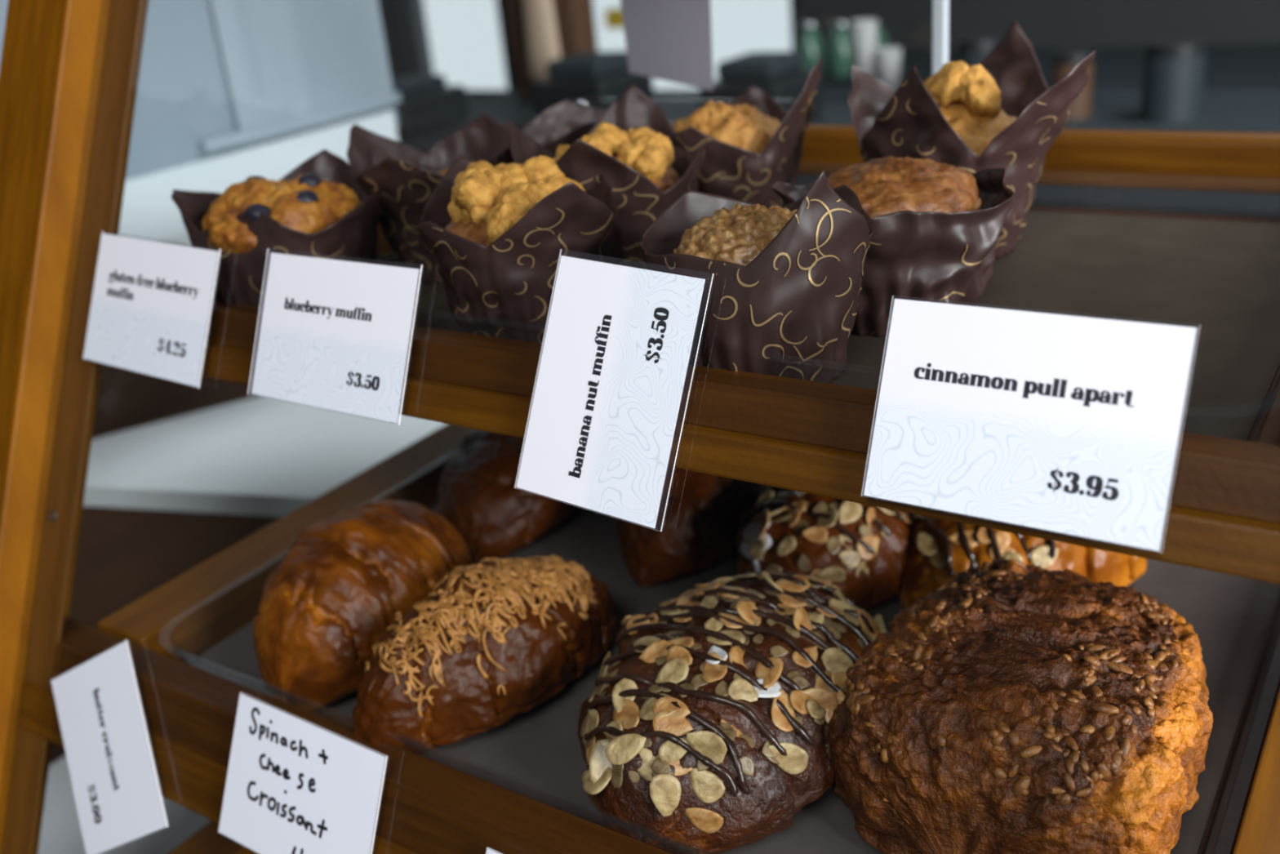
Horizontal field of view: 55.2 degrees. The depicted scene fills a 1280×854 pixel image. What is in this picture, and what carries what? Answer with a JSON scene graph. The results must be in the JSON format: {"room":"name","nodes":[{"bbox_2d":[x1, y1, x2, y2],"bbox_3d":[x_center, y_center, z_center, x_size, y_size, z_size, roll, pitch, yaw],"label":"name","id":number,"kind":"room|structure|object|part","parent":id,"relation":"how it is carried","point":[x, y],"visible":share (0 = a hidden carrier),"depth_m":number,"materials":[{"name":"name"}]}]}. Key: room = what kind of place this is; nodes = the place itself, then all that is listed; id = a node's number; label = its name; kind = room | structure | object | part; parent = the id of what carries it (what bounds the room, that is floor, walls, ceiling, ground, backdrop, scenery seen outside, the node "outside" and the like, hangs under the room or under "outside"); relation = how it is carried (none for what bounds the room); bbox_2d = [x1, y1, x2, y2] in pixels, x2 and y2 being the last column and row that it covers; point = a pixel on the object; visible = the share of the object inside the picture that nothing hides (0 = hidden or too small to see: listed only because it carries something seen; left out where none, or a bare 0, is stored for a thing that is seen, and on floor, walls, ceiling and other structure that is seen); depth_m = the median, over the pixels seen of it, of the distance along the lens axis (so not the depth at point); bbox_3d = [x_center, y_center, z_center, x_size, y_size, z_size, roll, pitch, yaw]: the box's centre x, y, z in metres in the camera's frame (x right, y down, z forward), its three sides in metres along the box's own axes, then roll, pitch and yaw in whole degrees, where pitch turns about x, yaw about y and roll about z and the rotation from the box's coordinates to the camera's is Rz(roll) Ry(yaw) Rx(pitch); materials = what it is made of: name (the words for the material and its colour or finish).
{"room":"food shop","nodes":[
{"label":"food shop","id":0,"kind":"room"},
{"bbox_2d":[505,0,598,100],"bbox_3d":[-0.169,-0.860,2.019,0.145,2.850,0.060,10,28,32],"label":"pillar","id":1,"kind":"structure","parent":0,"point":[575,20],"depth_m":2.07,"materials":[{"name":"brown wood"}]},
{"bbox_2d":[521,0,560,82],"bbox_3d":[-0.174,-0.727,2.024,0.072,0.304,0.028,10,28,32],"label":"cloth bag","id":2,"kind":"object","parent":1,"relation":"hanging from","point":[541,39],"visible":0.87,"depth_m":2.04,"materials":[{"name":"beige"}]},
{"bbox_2d":[377,0,1279,77],"bbox_3d":[0.898,-1.161,2.468,5.400,2.850,0.100,10,28,32],"label":"wall","id":3,"kind":"structure","parent":0,"point":[908,24],"depth_m":2.58,"materials":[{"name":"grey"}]},
{"bbox_2d":[403,0,799,74],"bbox_3d":[-0.183,-1.568,3.040,1.270,1.560,0.050,10,28,32],"label":"window","id":4,"kind":"structure","parent":3,"relation":"in","point":[415,11],"depth_m":3.57,"materials":[{"name":"grey metal"}]},
{"bbox_2d":[495,0,516,89],"bbox_3d":[-0.302,-1.186,3.296,0.230,0.640,0.005,10,28,32],"label":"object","id":5,"kind":"object","parent":4,"relation":"on","point":[500,4],"visible":0.02,"depth_m":3.40,"materials":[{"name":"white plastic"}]},
{"bbox_2d":[604,8,623,29],"bbox_3d":[-0.052,-1.061,3.177,0.090,0.050,0.003,10,28,32],"label":"notice","id":6,"kind":"object","parent":4,"relation":"attached to","point":[613,16],"visible":0.64,"depth_m":3.19,"materials":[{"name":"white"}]},
{"bbox_3d":[-0.300,1.092,1.206,5.400,0.050,5.200,10,28,32],"label":"floor","id":7,"kind":"structure","parent":0,"visible":0},
{"bbox_2d":[37,755,211,853],"bbox_3d":[0.100,0.676,0.939,1.070,0.848,0.590,10,28,32],"label":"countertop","id":8,"kind":"structure","parent":7,"relation":"on","point":[61,833],"depth_m":0.88,"materials":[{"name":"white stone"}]},
{"bbox_2d":[68,395,445,629],"bbox_3d":[-0.296,0.120,0.989,0.398,0.202,0.285,-17,26,-25],"label":"stand","id":9,"kind":"object","parent":8,"relation":"on","point":[162,499],"visible":0.22,"depth_m":0.96,"materials":[{"name":"white"}]},
{"bbox_2d":[0,0,1279,853],"bbox_3d":[0.005,-0.015,0.575,0.679,0.718,0.616,10,28,32],"label":"display case","id":10,"kind":"object","parent":8,"relation":"on","point":[69,69],"visible":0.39,"depth_m":0.61,"materials":[{"name":"brown wood"}]},
{"bbox_3d":[-0.289,-0.009,0.626,0.025,0.680,0.320,10,28,32],"label":"post","id":11,"kind":"part","parent":10,"relation":"part of","materials":[{"name":"brown wood"}]},
{"bbox_3d":[-0.323,-0.015,0.646,0.055,0.680,0.366,10,28,32],"label":"corner post","id":12,"kind":"part","parent":10,"relation":"part of","materials":[{"name":"brown wood"}]},
{"bbox_2d":[51,640,168,853],"bbox_3d":[-0.256,0.155,0.589,0.043,0.100,0.094,-14,25,-19],"label":"price card","id":13,"kind":"object","parent":10,"relation":"in","point":[117,795],"visible":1,"depth_m":0.59,"materials":[{"name":"white paper"}]},
{"bbox_2d":[83,231,220,388],"bbox_3d":[-0.235,-0.058,0.587,0.092,0.061,0.028,10,28,33],"label":"price card","id":14,"kind":"object","parent":10,"relation":"in","point":[151,300],"visible":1,"depth_m":0.58,"materials":[{"name":"paper"}]},
{"bbox_3d":[-0.162,0.204,0.813,0.038,0.048,0.466,10,28,32],"label":"rail","id":15,"kind":"part","parent":10,"relation":"part of","materials":[{"name":"brown wood"}]},
{"bbox_3d":[-0.156,0.051,0.780,0.038,0.048,0.394,10,28,32],"label":"rail","id":16,"kind":"part","parent":10,"relation":"part of","materials":[{"name":"brown wood"}]},
{"bbox_3d":[-0.151,-0.118,0.741,0.038,0.031,0.319,10,28,32],"label":"rail","id":17,"kind":"part","parent":10,"relation":"part of","materials":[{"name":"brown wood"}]},
{"bbox_2d":[217,692,387,853],"bbox_3d":[-0.144,0.156,0.518,0.091,0.060,0.028,10,28,33],"label":"price card","id":18,"kind":"object","parent":10,"relation":"in","point":[294,785],"visible":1,"depth_m":0.52,"materials":[{"name":"white paper"}]},
{"bbox_2d":[247,248,422,425],"bbox_3d":[-0.132,-0.040,0.520,0.092,0.060,0.028,10,28,32],"label":"price card","id":19,"kind":"object","parent":10,"relation":"in","point":[335,334],"visible":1,"depth_m":0.52,"materials":[{"name":"paper"}]},
{"bbox_3d":[-0.067,0.158,0.486,0.592,0.022,0.028,10,28,32],"label":"shelf rail","id":20,"kind":"part","parent":10,"relation":"part of","materials":[{"name":"brown wood"}]},
{"bbox_2d":[485,847,502,853],"bbox_3d":[-0.026,0.198,0.442,0.091,0.060,0.028,10,28,33],"label":"price card","id":21,"kind":"object","parent":10,"relation":"in","point":[488,851],"visible":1,"depth_m":0.46,"materials":[{"name":"white paper"}]},
{"bbox_2d":[514,248,713,531],"bbox_3d":[-0.011,-0.015,0.443,0.071,0.087,0.040,11,28,33],"label":"price card","id":22,"kind":"object","parent":10,"relation":"in","point":[619,339],"visible":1,"depth_m":0.44,"materials":[{"name":"paper"}]},
{"bbox_2d":[620,0,713,90],"bbox_3d":[0.012,-0.302,0.773,0.078,0.176,0.001,10,28,32],"label":"sign","id":23,"kind":"object","parent":10,"relation":"attached to","point":[666,40],"visible":1,"depth_m":0.79,"materials":[{"name":"grey paper"}]},
{"bbox_2d":[158,502,1279,853],"bbox_3d":[0.061,0.076,0.632,0.483,0.024,0.395,10,28,32],"label":"acrylic tray","id":24,"kind":"object","parent":10,"relation":"on","point":[536,754],"visible":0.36,"depth_m":0.55,"materials":[{"name":"grey plastic"}]},
{"bbox_2d":[253,499,471,711],"bbox_3d":[-0.136,0.075,0.607,0.094,0.072,0.135,7,26,27],"label":"croissant","id":25,"kind":"object","parent":24,"relation":"on","point":[344,580],"visible":0.77,"depth_m":0.57,"materials":[{"name":"brown food"}]},
{"bbox_2d":[352,554,620,754],"bbox_3d":[-0.069,0.093,0.559,0.143,0.064,0.077,-23,29,-35],"label":"croissant","id":26,"kind":"object","parent":24,"relation":"on","point":[497,639],"visible":0.99,"depth_m":0.53,"materials":[{"name":"brown food"}]},
{"bbox_2d":[438,429,581,564],"bbox_3d":[-0.074,0.025,0.730,0.089,0.056,0.134,3,25,19],"label":"croissant","id":27,"kind":"object","parent":24,"relation":"on","point":[477,495],"visible":0.58,"depth_m":0.69,"materials":[{"name":"brown food"}]},
{"bbox_2d":[617,466,766,587],"bbox_3d":[0.034,0.033,0.682,0.083,0.059,0.131,10,28,32],"label":"croissant","id":28,"kind":"object","parent":24,"relation":"on","point":[701,524],"visible":0.5,"depth_m":0.64,"materials":[{"name":"brown food"}]},
{"bbox_2d":[577,570,886,853],"bbox_3d":[0.039,0.105,0.508,0.118,0.064,0.159,9,27,31],"label":"pastry","id":29,"kind":"object","parent":24,"relation":"on","point":[706,731],"visible":0.93,"depth_m":0.46,"materials":[{"name":"brown food"}]},
{"bbox_2d":[735,484,915,611],"bbox_3d":[0.096,0.051,0.622,0.090,0.063,0.111,8,27,30],"label":"croissant","id":30,"kind":"object","parent":24,"relation":"on","point":[861,549],"visible":0.57,"depth_m":0.59,"materials":[{"name":"brown food"}]},
{"bbox_2d":[828,559,1213,853],"bbox_3d":[0.154,0.103,0.480,0.135,0.069,0.168,10,28,32],"label":"bread","id":31,"kind":"object","parent":24,"relation":"on","point":[1015,706],"visible":1,"depth_m":0.43,"materials":[{"name":"brown food"}]},
{"bbox_2d":[897,514,1146,608],"bbox_3d":[0.190,0.052,0.608,0.129,0.054,0.090,-10,24,-11],"label":"croissant","id":32,"kind":"object","parent":24,"relation":"on","point":[940,549],"visible":0.38,"depth_m":0.58,"materials":[{"name":"brown food"}]},
{"bbox_3d":[-0.027,-0.020,0.472,0.562,0.015,0.020,10,28,32],"label":"shelf rail","id":33,"kind":"part","parent":10,"relation":"part of","materials":[{"name":"brown wood"}]},
{"bbox_2d":[375,210,1279,442],"bbox_3d":[0.061,-0.082,0.590,0.483,0.023,0.298,10,28,32],"label":"shelf","id":34,"kind":"object","parent":10,"relation":"on","point":[1222,277],"visible":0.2,"depth_m":0.52,"materials":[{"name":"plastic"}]},
{"bbox_2d":[170,148,381,306],"bbox_3d":[-0.172,-0.094,0.606,0.104,0.067,0.091,10,28,32],"label":"muffin","id":35,"kind":"object","parent":34,"relation":"on","point":[318,206],"visible":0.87,"depth_m":0.57,"materials":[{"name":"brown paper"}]},
{"bbox_2d":[346,112,515,284],"bbox_3d":[-0.100,-0.119,0.635,0.098,0.077,0.089,10,28,32],"label":"muffin","id":36,"kind":"object","parent":34,"relation":"on","point":[405,177],"visible":0.56,"depth_m":0.62,"materials":[{"name":"brown paper"}]},
{"bbox_2d":[415,155,617,343],"bbox_3d":[-0.050,-0.078,0.530,0.095,0.075,0.083,10,28,32],"label":"muffin","id":37,"kind":"object","parent":34,"relation":"on","point":[495,237],"visible":0.96,"depth_m":0.50,"materials":[{"name":"brown paper"}]},
{"bbox_2d":[499,99,653,155],"bbox_3d":[-0.032,-0.144,0.687,0.086,0.068,0.086,-5,23,2],"label":"muffin","id":38,"kind":"object","parent":34,"relation":"on","point":[566,122],"visible":0.07,"depth_m":0.71,"materials":[{"name":"brown paper"}]},
{"bbox_2d":[507,83,705,269],"bbox_3d":[-0.012,-0.111,0.584,0.089,0.087,0.092,-17,26,-24],"label":"muffin","id":39,"kind":"object","parent":34,"relation":"on","point":[630,144],"visible":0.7,"depth_m":0.56,"materials":[{"name":"brown paper"}]},
{"bbox_2d":[668,54,822,208],"bbox_3d":[0.045,-0.144,0.636,0.090,0.094,0.091,-13,24,-17],"label":"muffin","id":40,"kind":"object","parent":34,"relation":"on","point":[752,142],"visible":0.52,"depth_m":0.61,"materials":[{"name":"brown paper"}]},
{"bbox_2d":[640,168,874,383],"bbox_3d":[0.045,-0.061,0.460,0.085,0.082,0.079,10,28,32],"label":"muffin","id":41,"kind":"object","parent":34,"relation":"on","point":[785,289],"visible":0.93,"depth_m":0.43,"materials":[{"name":"brown paper"}]},
{"bbox_2d":[770,155,1013,337],"bbox_3d":[0.104,-0.079,0.510,0.095,0.064,0.091,-2,24,10],"label":"muffin","id":42,"kind":"object","parent":34,"relation":"on","point":[938,226],"visible":0.64,"depth_m":0.48,"materials":[{"name":"brown paper"}]},
{"bbox_2d":[848,20,1096,258],"bbox_3d":[0.152,-0.133,0.579,0.095,0.100,0.104,-7,23,-2],"label":"muffin","id":43,"kind":"object","parent":34,"relation":"on","point":[1001,111],"visible":0.73,"depth_m":0.56,"materials":[{"name":"brown paper"}]},
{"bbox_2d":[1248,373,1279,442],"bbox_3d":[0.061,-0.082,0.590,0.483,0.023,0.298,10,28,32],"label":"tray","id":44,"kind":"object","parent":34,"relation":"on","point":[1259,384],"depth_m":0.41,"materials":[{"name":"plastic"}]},
{"bbox_3d":[0.157,-0.161,0.721,0.560,0.030,0.019,10,28,32],"label":"rail","id":45,"kind":"part","parent":10,"relation":"part of","materials":[{"name":"brown wood"}]},
{"bbox_2d":[861,295,1199,553],"bbox_3d":[0.113,-0.003,0.365,0.090,0.059,0.028,10,28,32],"label":"price card","id":46,"kind":"object","parent":10,"relation":"in","point":[1059,423],"visible":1,"depth_m":0.36,"materials":[{"name":"paper"}]},
{"bbox_3d":[0.281,0.128,0.501,0.036,0.048,0.394,10,28,32],"label":"rail","id":47,"kind":"part","parent":10,"relation":"part of","materials":[{"name":"brown wood"}]},
{"bbox_2d":[0,0,400,765],"bbox_3d":[-0.442,-0.033,1.248,0.590,2.000,0.560,10,28,32],"label":"tall cabinet","id":48,"kind":"object","parent":7,"relation":"on","point":[229,92],"visible":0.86,"depth_m":1.15,"materials":[{"name":"grey"}]},
{"bbox_3d":[-0.356,-0.633,1.109,0.006,0.710,0.210,10,28,32],"label":"door panel","id":49,"kind":"part","parent":48,"relation":"part of","materials":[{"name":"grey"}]},
{"bbox_2d":[397,89,1279,217],"bbox_3d":[0.424,0.108,1.839,2.150,1.115,0.520,10,28,32],"label":"countertop","id":50,"kind":"structure","parent":7,"relation":"on","point":[1222,110],"depth_m":1.52,"materials":[{"name":"varnished wood"},{"name":"dark stone"}]},
{"bbox_2d":[391,74,469,136],"bbox_3d":[-0.383,-0.522,1.978,0.130,0.075,0.172,10,28,32],"label":"coffee grinder","id":51,"kind":"object","parent":50,"relation":"on","point":[427,103],"visible":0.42,"depth_m":1.95,"materials":[{"name":"black plastic"}]},
{"bbox_2d":[530,50,654,118],"bbox_3d":[-0.073,-0.502,1.829,0.130,0.100,0.152,10,28,32],"label":"coffee grinder","id":52,"kind":"object","parent":50,"relation":"on","point":[593,79],"visible":0.53,"depth_m":1.78,"materials":[{"name":"black plastic"}]},
{"bbox_3d":[-0.088,-0.459,1.769,0.024,0.024,0.012,10,28,32],"label":"knob","id":53,"kind":"part","parent":52,"relation":"part of","materials":[{"name":"silver metal"}]},
{"bbox_2d":[699,51,822,122],"bbox_3d":[0.165,-0.459,1.679,0.120,0.095,0.152,10,28,32],"label":"coffee grinder","id":54,"kind":"object","parent":50,"relation":"on","point":[781,75],"visible":0.46,"depth_m":1.64,"materials":[{"name":"black plastic"}]},
{"bbox_2d":[850,18,877,77],"bbox_3d":[0.330,-0.536,1.795,0.038,0.115,0.038,10,28,32],"label":"paper cup","id":55,"kind":"object","parent":50,"relation":"on","point":[864,31],"visible":0.73,"depth_m":1.77,"materials":[{"name":"grey paper"}]},
{"bbox_2d":[875,46,902,90],"bbox_3d":[0.362,-0.513,1.783,0.038,0.075,0.038,10,28,32],"label":"paper cup","id":56,"kind":"object","parent":50,"relation":"on","point":[888,59],"visible":0.7,"depth_m":1.77,"materials":[{"name":"grey paper"}]},
{"bbox_2d":[955,34,1003,66],"bbox_3d":[0.447,-0.462,1.614,0.062,0.100,0.062,10,28,32],"label":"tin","id":57,"kind":"object","parent":50,"relation":"on","point":[972,50],"visible":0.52,"depth_m":1.58,"materials":[{"name":"grey metal"}]},
{"bbox_3d":[0.443,-0.501,1.597,0.062,0.014,0.062,10,28,32],"label":"tin lid","id":58,"kind":"part","parent":57,"relation":"part of","materials":[{"name":"black plastic"}]},
{"bbox_2d":[1050,48,1094,119],"bbox_3d":[0.548,-0.435,1.554,0.052,0.080,0.052,10,28,32],"label":"tin","id":59,"kind":"object","parent":50,"relation":"on","point":[1063,61],"visible":0.69,"depth_m":1.54,"materials":[{"name":"brown metal"}]},
{"bbox_3d":[0.545,-0.466,1.540,0.052,0.011,0.052,10,28,32],"label":"tin lid","id":60,"kind":"part","parent":59,"relation":"part of","materials":[{"name":"black plastic"}]},
{"bbox_2d":[1030,201,1279,217],"bbox_3d":[0.431,0.118,1.852,2.110,1.085,0.460,10,28,32],"label":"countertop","id":61,"kind":"structure","parent":50,"relation":"on","point":[1034,203],"depth_m":1.29,"materials":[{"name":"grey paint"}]},
{"bbox_2d":[1138,37,1208,123],"bbox_3d":[0.648,-0.422,1.488,0.072,0.090,0.072,10,28,32],"label":"tin","id":62,"kind":"object","parent":50,"relation":"on","point":[1173,71],"visible":1,"depth_m":1.47,"materials":[{"name":"grey paint"}]},
{"bbox_3d":[0.644,-0.457,1.473,0.072,0.013,0.072,10,28,32],"label":"tin lid","id":63,"kind":"part","parent":62,"relation":"part of","materials":[{"name":"black plastic"}]},
{"bbox_2d":[822,44,1279,89],"bbox_3d":[1.361,-0.149,2.297,2.350,1.050,0.420,10,28,32],"label":"shelf","id":64,"kind":"object","parent":7,"relation":"on","point":[1242,66],"visible":0.02,"depth_m":2.28,"materials":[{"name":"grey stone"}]},
{"bbox_2d":[796,20,824,75],"bbox_3d":[0.351,-0.779,2.524,0.054,0.108,0.054,10,28,32],"label":"glass jar","id":65,"kind":"object","parent":64,"relation":"on","point":[810,42],"visible":0.8,"depth_m":2.50,"materials":[{"name":"green glass"}]},
{"bbox_3d":[0.347,-0.823,2.505,0.040,0.013,0.040,10,28,32],"label":"jar lid","id":66,"kind":"part","parent":65,"relation":"part of","materials":[{"name":"silver metal"}]},
{"bbox_2d":[827,19,853,77],"bbox_3d":[0.410,-0.769,2.487,0.054,0.108,0.054,10,28,32],"label":"glass jar","id":67,"kind":"object","parent":64,"relation":"on","point":[840,42],"visible":0.92,"depth_m":2.47,"materials":[{"name":"green glass"}]},
{"bbox_3d":[0.405,-0.812,2.468,0.040,0.013,0.040,10,28,32],"label":"jar lid","id":68,"kind":"part","parent":67,"relation":"part of","materials":[{"name":"silver metal"}]},
{"bbox_2d":[875,18,887,77],"bbox_3d":[0.468,-0.759,2.450,0.054,0.108,0.054,10,28,32],"label":"glass jar","id":69,"kind":"object","parent":64,"relation":"on","point":[882,40],"visible":0.27,"depth_m":2.42,"materials":[{"name":"green glass"}]},
{"bbox_3d":[0.464,-0.802,2.431,0.040,0.013,0.040,10,28,32],"label":"jar lid","id":70,"kind":"part","parent":69,"relation":"part of","materials":[{"name":"silver metal"}]}
]}

